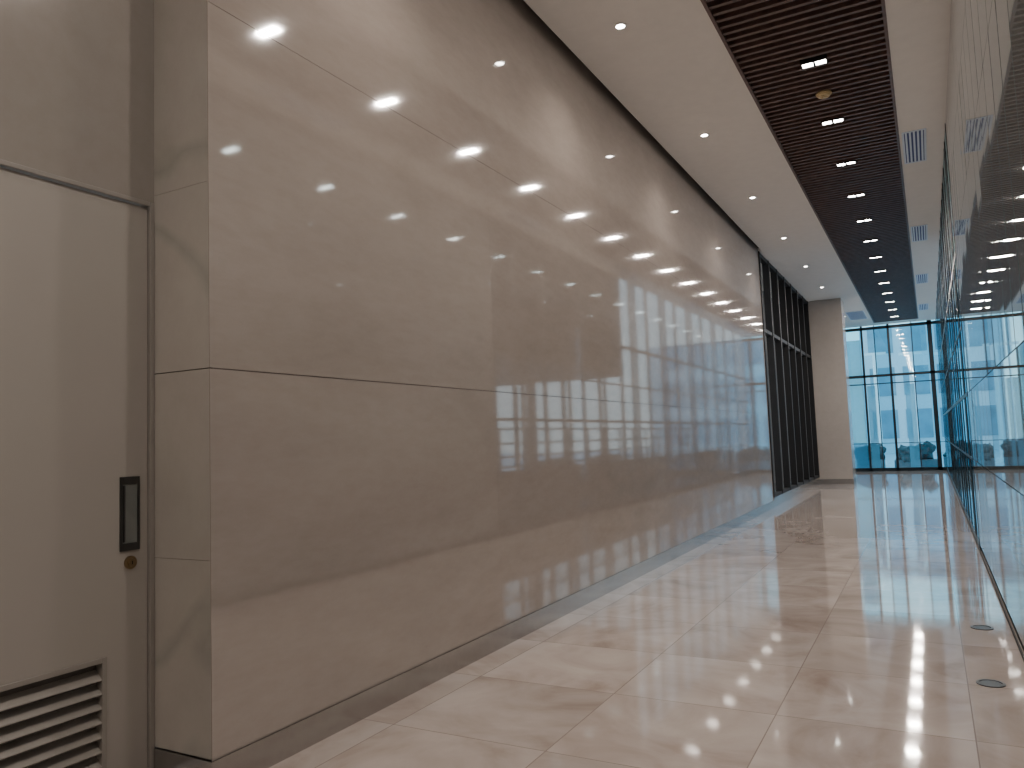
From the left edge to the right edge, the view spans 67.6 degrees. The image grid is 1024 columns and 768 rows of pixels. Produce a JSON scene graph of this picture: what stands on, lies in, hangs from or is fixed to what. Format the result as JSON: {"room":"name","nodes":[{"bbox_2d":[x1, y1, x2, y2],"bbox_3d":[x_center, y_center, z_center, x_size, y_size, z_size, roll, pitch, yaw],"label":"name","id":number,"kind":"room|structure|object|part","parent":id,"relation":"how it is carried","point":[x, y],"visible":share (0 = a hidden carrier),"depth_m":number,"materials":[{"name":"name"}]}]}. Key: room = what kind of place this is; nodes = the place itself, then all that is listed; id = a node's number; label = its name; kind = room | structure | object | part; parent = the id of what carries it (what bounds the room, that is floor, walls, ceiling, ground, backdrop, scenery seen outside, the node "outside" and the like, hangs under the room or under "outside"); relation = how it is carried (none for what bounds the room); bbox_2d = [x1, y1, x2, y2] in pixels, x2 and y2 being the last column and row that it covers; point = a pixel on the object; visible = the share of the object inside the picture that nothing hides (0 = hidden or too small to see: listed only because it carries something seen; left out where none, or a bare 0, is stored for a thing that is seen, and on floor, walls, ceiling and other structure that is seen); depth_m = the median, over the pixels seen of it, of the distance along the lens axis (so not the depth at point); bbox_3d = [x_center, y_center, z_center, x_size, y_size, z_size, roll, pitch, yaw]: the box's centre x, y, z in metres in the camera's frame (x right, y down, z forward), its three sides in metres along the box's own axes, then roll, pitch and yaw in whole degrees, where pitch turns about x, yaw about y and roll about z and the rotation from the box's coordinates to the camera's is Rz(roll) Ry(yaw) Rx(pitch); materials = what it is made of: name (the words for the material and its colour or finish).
{"room":"lobby","nodes":[
{"label":"lobby","id":0,"kind":"room"},
{"bbox_2d":[0,0,153,202],"bbox_3d":[-3.115,-1.029,1.428,0.120,5.500,5.417,-5,-5,28],"label":"wall","id":1,"kind":"structure","parent":0,"point":[77,76],"depth_m":3.48,"materials":[{"name":"beige paint"}]},
{"bbox_2d":[0,159,154,767],"bbox_3d":[-2.053,0.446,3.112,0.078,2.742,1.297,-5,-5,28],"label":"door","id":2,"kind":"structure","parent":1,"relation":"in","point":[77,478],"depth_m":3.34,"materials":[{"name":"grey paint"}]},
{"bbox_2d":[0,657,106,767],"bbox_3d":[-2.020,1.443,3.020,0.046,0.498,0.864,-5,-5,28],"label":"grille","id":3,"kind":"object","parent":2,"relation":"attached to","point":[55,716],"depth_m":3.22,"materials":[{"name":"metal"}]},
{"bbox_3d":[-1.775,0.601,3.554,0.008,0.340,0.100,-5,-5,28],"label":"handle plate","id":4,"kind":"part","parent":2,"relation":"part of","materials":[{"name":"metal"}]},
{"bbox_2d":[154,0,773,760],"bbox_3d":[1.695,-0.561,9.784,0.470,5.500,13.883,-5,-5,28],"label":"wall","id":5,"kind":"structure","parent":0,"point":[450,347],"depth_m":4.85,"materials":[{"name":"beige stone"}]},
{"bbox_2d":[154,500,774,767],"bbox_3d":[1.835,2.103,9.548,0.392,0.145,13.895,-5,-5,28],"label":"baseboard","id":6,"kind":"structure","parent":5,"relation":"attached to","point":[278,746],"depth_m":4.67,"materials":[{"name":"stone"}]},
{"bbox_2d":[774,477,819,506],"bbox_3d":[6.747,2.619,18.926,0.762,0.200,7.298,-5,-5,28],"label":"trim","id":7,"kind":"structure","parent":5,"relation":"attached to","point":[780,499],"depth_m":18.02,"materials":[{"name":"metal"}]},
{"bbox_2d":[758,251,819,497],"bbox_3d":[6.929,-0.044,18.979,0.140,5.100,7.300,-5,-5,28],"label":"screen","id":8,"kind":"object","parent":7,"relation":"on","point":[794,326],"visible":0.96,"depth_m":18.53,"materials":[{"name":"black metal"}]},
{"bbox_2d":[269,470,1023,767],"bbox_3d":[5.090,2.389,12.885,4.750,0.150,33.900,-5,-5,28],"label":"floor","id":9,"kind":"structure","parent":0,"point":[829,627],"depth_m":4.94,"materials":[{"name":"stone"}]},
{"bbox_2d":[808,298,855,478],"bbox_3d":[9.133,0.243,22.425,1.350,5.298,0.880,-5,-5,28],"label":"pier","id":10,"kind":"object","parent":9,"relation":"on","point":[836,456],"visible":0.62,"depth_m":21.93,"materials":[{"name":"beige paint"}]},
{"bbox_2d":[820,477,856,483],"bbox_3d":[9.428,2.793,22.111,0.912,0.145,0.892,-5,-5,28],"label":"trim","id":11,"kind":"structure","parent":10,"relation":"attached to","point":[822,481],"depth_m":21.72,"materials":[{"name":"metal"}]},
{"bbox_2d":[846,320,946,471],"bbox_3d":[13.431,0.393,27.735,3.720,5.500,0.120,-5,-5,28],"label":"window","id":12,"kind":"structure","parent":9,"relation":"on","point":[928,323],"depth_m":27.39,"materials":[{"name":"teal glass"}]},
{"bbox_2d":[970,625,993,629],"bbox_3d":[3.499,1.813,5.697,0.150,0.006,0.150,-5,-5,28],"label":"floor outlet cover","id":13,"kind":"object","parent":9,"relation":"on","point":[977,627],"visible":1,"depth_m":5.69,"materials":[{"name":"metal"}]},
{"bbox_2d":[976,679,1005,687],"bbox_3d":[2.790,1.744,4.457,0.150,0.006,0.150,-5,-5,28],"label":"floor outlet cover","id":14,"kind":"object","parent":9,"relation":"on","point":[991,683],"visible":1,"depth_m":4.45,"materials":[{"name":"metal"}]},
{"bbox_2d":[524,0,950,327],"bbox_3d":[4.838,-2.993,13.330,4.630,0.060,33.700,-5,-5,28],"label":"ceiling","id":15,"kind":"structure","parent":0,"point":[670,67],"depth_m":9.03,"materials":[{"name":"white paint"}]},
{"bbox_2d":[614,22,626,29],"bbox_3d":[1.000,-3.304,7.059,0.124,0.015,0.124,-5,-5,28],"label":"recessed light","id":16,"kind":"object","parent":15,"relation":"in","point":[621,25],"visible":1,"depth_m":7.06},
{"bbox_2d":[699,133,708,137],"bbox_3d":[2.436,-3.154,9.688,0.124,0.015,0.124,-5,-5,28],"label":"recessed light","id":17,"kind":"object","parent":15,"relation":"in","point":[702,135],"visible":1,"depth_m":9.69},
{"bbox_2d":[700,0,917,322],"bbox_3d":[5.719,-3.169,12.687,1.410,0.272,32.400,-5,-5,28],"label":"ceiling panel","id":18,"kind":"object","parent":15,"relation":"attached to","point":[766,41],"visible":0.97,"depth_m":9.25,"materials":[{"name":"brown wood"}]},
{"bbox_2d":[800,53,827,69],"bbox_3d":[3.122,-3.335,7.909,0.260,0.062,0.130,-5,-5,28],"label":"recessed light","id":19,"kind":"object","parent":18,"relation":"attached to","point":[819,60],"visible":0.87,"depth_m":7.88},
{"bbox_2d":[816,90,831,98],"bbox_3d":[3.512,-3.250,8.615,0.170,0.056,0.170,-5,-5,28],"label":"smoke detector","id":20,"kind":"object","parent":18,"relation":"attached to","point":[823,94],"visible":1,"depth_m":8.58,"materials":[{"name":"gold plastic"}]},
{"bbox_2d":[821,116,844,125],"bbox_3d":[3.941,-3.249,9.408,0.260,0.062,0.130,-5,-5,28],"label":"recessed light","id":21,"kind":"object","parent":18,"relation":"attached to","point":[839,119],"visible":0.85,"depth_m":9.39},
{"bbox_2d":[836,160,855,166],"bbox_3d":[4.760,-3.164,10.906,0.260,0.062,0.130,-5,-5,28],"label":"recessed light","id":22,"kind":"object","parent":18,"relation":"attached to","point":[851,162],"visible":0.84,"depth_m":10.90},
{"bbox_2d":[847,192,864,197],"bbox_3d":[5.579,-3.078,12.405,0.260,0.062,0.130,-5,-5,28],"label":"recessed light","id":23,"kind":"object","parent":18,"relation":"attached to","point":[863,193],"visible":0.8,"depth_m":12.39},
{"bbox_2d":[856,218,871,222],"bbox_3d":[6.398,-2.993,13.904,0.260,0.062,0.130,-5,-5,28],"label":"recessed light","id":24,"kind":"object","parent":18,"relation":"attached to","point":[866,219],"visible":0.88,"depth_m":13.88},
{"bbox_2d":[863,238,877,242],"bbox_3d":[7.217,-2.907,15.402,0.260,0.062,0.130,-5,-5,28],"label":"recessed light","id":25,"kind":"object","parent":18,"relation":"attached to","point":[874,239],"visible":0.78,"depth_m":15.38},
{"bbox_2d":[869,255,881,258],"bbox_3d":[8.036,-2.822,16.901,0.260,0.062,0.130,-5,-5,28],"label":"recessed light","id":26,"kind":"object","parent":18,"relation":"attached to","point":[877,256],"visible":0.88,"depth_m":16.88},
{"bbox_2d":[845,310,867,319],"bbox_3d":[11.433,-2.269,25.373,0.550,0.010,2.000,-5,-5,28],"label":"ceiling vent","id":27,"kind":"object","parent":15,"relation":"in","point":[855,315],"visible":1,"depth_m":25.34,"materials":[{"name":"white metal"}]},
{"bbox_2d":[902,128,926,163],"bbox_3d":[5.457,-3.208,10.368,0.280,0.010,1.320,-5,-5,28],"label":"ceiling vent","id":28,"kind":"object","parent":15,"relation":"in","point":[914,142],"visible":1,"depth_m":10.32,"materials":[{"name":"white metal"}]},
{"bbox_2d":[911,224,927,241],"bbox_3d":[7.976,-2.945,14.978,0.280,0.010,1.320,-5,-5,28],"label":"ceiling vent","id":29,"kind":"object","parent":15,"relation":"in","point":[918,233],"visible":1,"depth_m":14.96,"materials":[{"name":"white metal"}]},
{"bbox_2d":[915,273,927,283],"bbox_3d":[10.466,-2.685,19.536,0.280,0.010,1.320,-5,-5,28],"label":"ceiling vent","id":30,"kind":"object","parent":15,"relation":"in","point":[921,278],"visible":1,"depth_m":19.49,"materials":[{"name":"white metal"}]},
{"bbox_2d":[918,303,927,309],"bbox_3d":[12.957,-2.424,24.093,0.280,0.010,1.320,-5,-5,28],"label":"ceiling vent","id":31,"kind":"object","parent":15,"relation":"in","point":[920,306],"visible":1,"depth_m":24.03,"materials":[{"name":"white metal"}]},
{"bbox_2d":[762,290,790,482],"bbox_3d":[6.263,0.009,19.340,0.100,5.500,7.300,-5,-5,28],"label":"wall","id":32,"kind":"structure","parent":0,"point":[762,290],"depth_m":20.33,"materials":[{"name":"brown metal"}]},
{"bbox_2d":[945,0,1023,650],"bbox_3d":[2.263,-1.083,3.304,0.121,5.500,13.850,-5,-5,28],"label":"wall","id":33,"kind":"structure","parent":0,"point":[984,116],"depth_m":5.14,"materials":[{"name":"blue glass"}]},
{"bbox_2d":[935,127,981,550],"bbox_3d":[10.305,-0.237,18.087,0.064,5.500,19.850,-5,-5,28],"label":"window","id":34,"kind":"structure","parent":33,"relation":"in","point":[952,370],"depth_m":12.55,"materials":[{"name":"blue glass"}]},
{"bbox_3d":[14.636,0.219,26.065,0.001,5.500,1.670,-5,-5,28],"label":"glass pane","id":35,"kind":"part","parent":34,"relation":"part of","materials":[{"name":"glass"}]},
{"bbox_3d":[13.853,0.138,24.632,0.001,5.500,1.600,-5,-5,28],"label":"glass pane","id":36,"kind":"part","parent":34,"relation":"part of","materials":[{"name":"glass"}]},
{"label":"glass pane","id":37,"kind":"part","parent":34,"relation":"part of","materials":[{"name":"glass"}]},
{"label":"glass pane","id":38,"kind":"part","parent":34,"relation":"part of","materials":[{"name":"glass"}]},
{"bbox_3d":[11.698,-0.088,20.688,0.001,5.500,1.200,-5,-5,28],"label":"glass pane","id":39,"kind":"part","parent":34,"relation":"part of","materials":[{"name":"glass"}]},
{"label":"glass pane","id":40,"kind":"part","parent":34,"relation":"part of","materials":[{"name":"glass"}]},
{"bbox_3d":[10.357,-0.228,18.234,0.001,5.500,1.000,-5,-5,28],"label":"glass pane","id":41,"kind":"part","parent":34,"relation":"part of","materials":[{"name":"glass"}]},
{"label":"glass pane","id":42,"kind":"part","parent":34,"relation":"part of","materials":[{"name":"clear glass"}]},
{"bbox_3d":[9.160,-0.353,16.043,0.001,5.500,0.900,-5,-5,28],"label":"glass pane","id":43,"kind":"part","parent":34,"relation":"part of","materials":[{"name":"clear glass"}]},
{"label":"glass pane","id":44,"kind":"part","parent":34,"relation":"part of","materials":[{"name":"clear glass"}]},
{"bbox_3d":[8.154,-0.458,14.203,0.001,5.500,1.100,-5,-5,28],"label":"glass pane","id":45,"kind":"part","parent":34,"relation":"part of","materials":[{"name":"clear glass"}]},
{"bbox_3d":[7.532,-0.523,13.063,0.001,5.500,0.900,-5,-5,28],"label":"glass pane","id":46,"kind":"part","parent":34,"relation":"part of","materials":[{"name":"clear glass"}]},
{"label":"glass pane","id":47,"kind":"part","parent":34,"relation":"part of","materials":[{"name":"clear glass"}]},
{"label":"glass pane","id":48,"kind":"part","parent":34,"relation":"part of","materials":[{"name":"clear glass"}]},
{"label":"glass pane","id":49,"kind":"part","parent":34,"relation":"part of","materials":[{"name":"clear glass"}]},
{"bbox_3d":[5.956,-0.688,10.180,0.001,5.500,0.280,-5,-5,28],"label":"glass pane","id":50,"kind":"part","parent":34,"relation":"part of","materials":[{"name":"clear glass"}]},
{"bbox_2d":[947,470,1023,660],"bbox_3d":[7.057,2.141,11.824,0.007,0.035,33.700,-5,-5,28],"label":"baseboard","id":51,"kind":"structure","parent":33,"relation":"attached to","point":[997,593],"depth_m":6.68,"materials":[{"name":"black metal"}]},
{"label":"outside","id":52,"kind":"structure","parent":0,"visible":0},
{"bbox_2d":[854,443,944,467],"bbox_3d":[16.825,3.475,30.542,120.000,0.140,150.000,-5,-5,28],"label":"ground","id":53,"kind":"structure","parent":52,"point":[890,457],"depth_m":44.00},
{"bbox_2d":[854,442,885,467],"bbox_3d":[14.618,2.959,31.219,1.240,1.156,0.889,-5,-5,28],"label":"planter","id":54,"kind":"object","parent":53,"relation":"on","point":[861,453],"visible":0.74,"depth_m":30.95,"materials":[{"name":"concrete"}]},
{"bbox_2d":[864,352,886,464],"bbox_3d":[17.373,1.161,36.308,1.000,5.320,0.440,-5,-5,28],"label":"column","id":55,"kind":"structure","parent":53,"relation":"on","point":[877,353],"depth_m":36.28,"materials":[{"name":"metal"}]},
{"bbox_2d":[859,322,945,452],"bbox_3d":[36.333,0.178,56.554,18.050,9.000,14.050,-5,-5,28],"label":"building","id":56,"kind":"structure","parent":53,"relation":"on","point":[900,337],"depth_m":53.53,"materials":[{"name":"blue glass"}]},
{"bbox_2d":[898,351,921,445],"bbox_3d":[19.263,1.117,36.647,1.000,5.320,0.440,-5,-5,28],"label":"column","id":57,"kind":"structure","parent":53,"relation":"on","point":[910,360],"depth_m":36.61,"materials":[{"name":"metal"}]},
{"bbox_2d":[894,441,937,467],"bbox_3d":[15.639,2.792,29.611,1.500,1.165,0.809,-5,-5,28],"label":"planter","id":58,"kind":"object","parent":53,"relation":"on","point":[909,456],"visible":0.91,"depth_m":29.37,"materials":[{"name":"concrete"}]},
{"bbox_2d":[943,447,946,466],"bbox_3d":[18.416,2.770,30.871,1.824,1.200,0.846,-5,-5,28],"label":"planter","id":59,"kind":"object","parent":53,"relation":"on","point":[944,454],"visible":0.03,"depth_m":30.90,"materials":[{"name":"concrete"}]}
]}

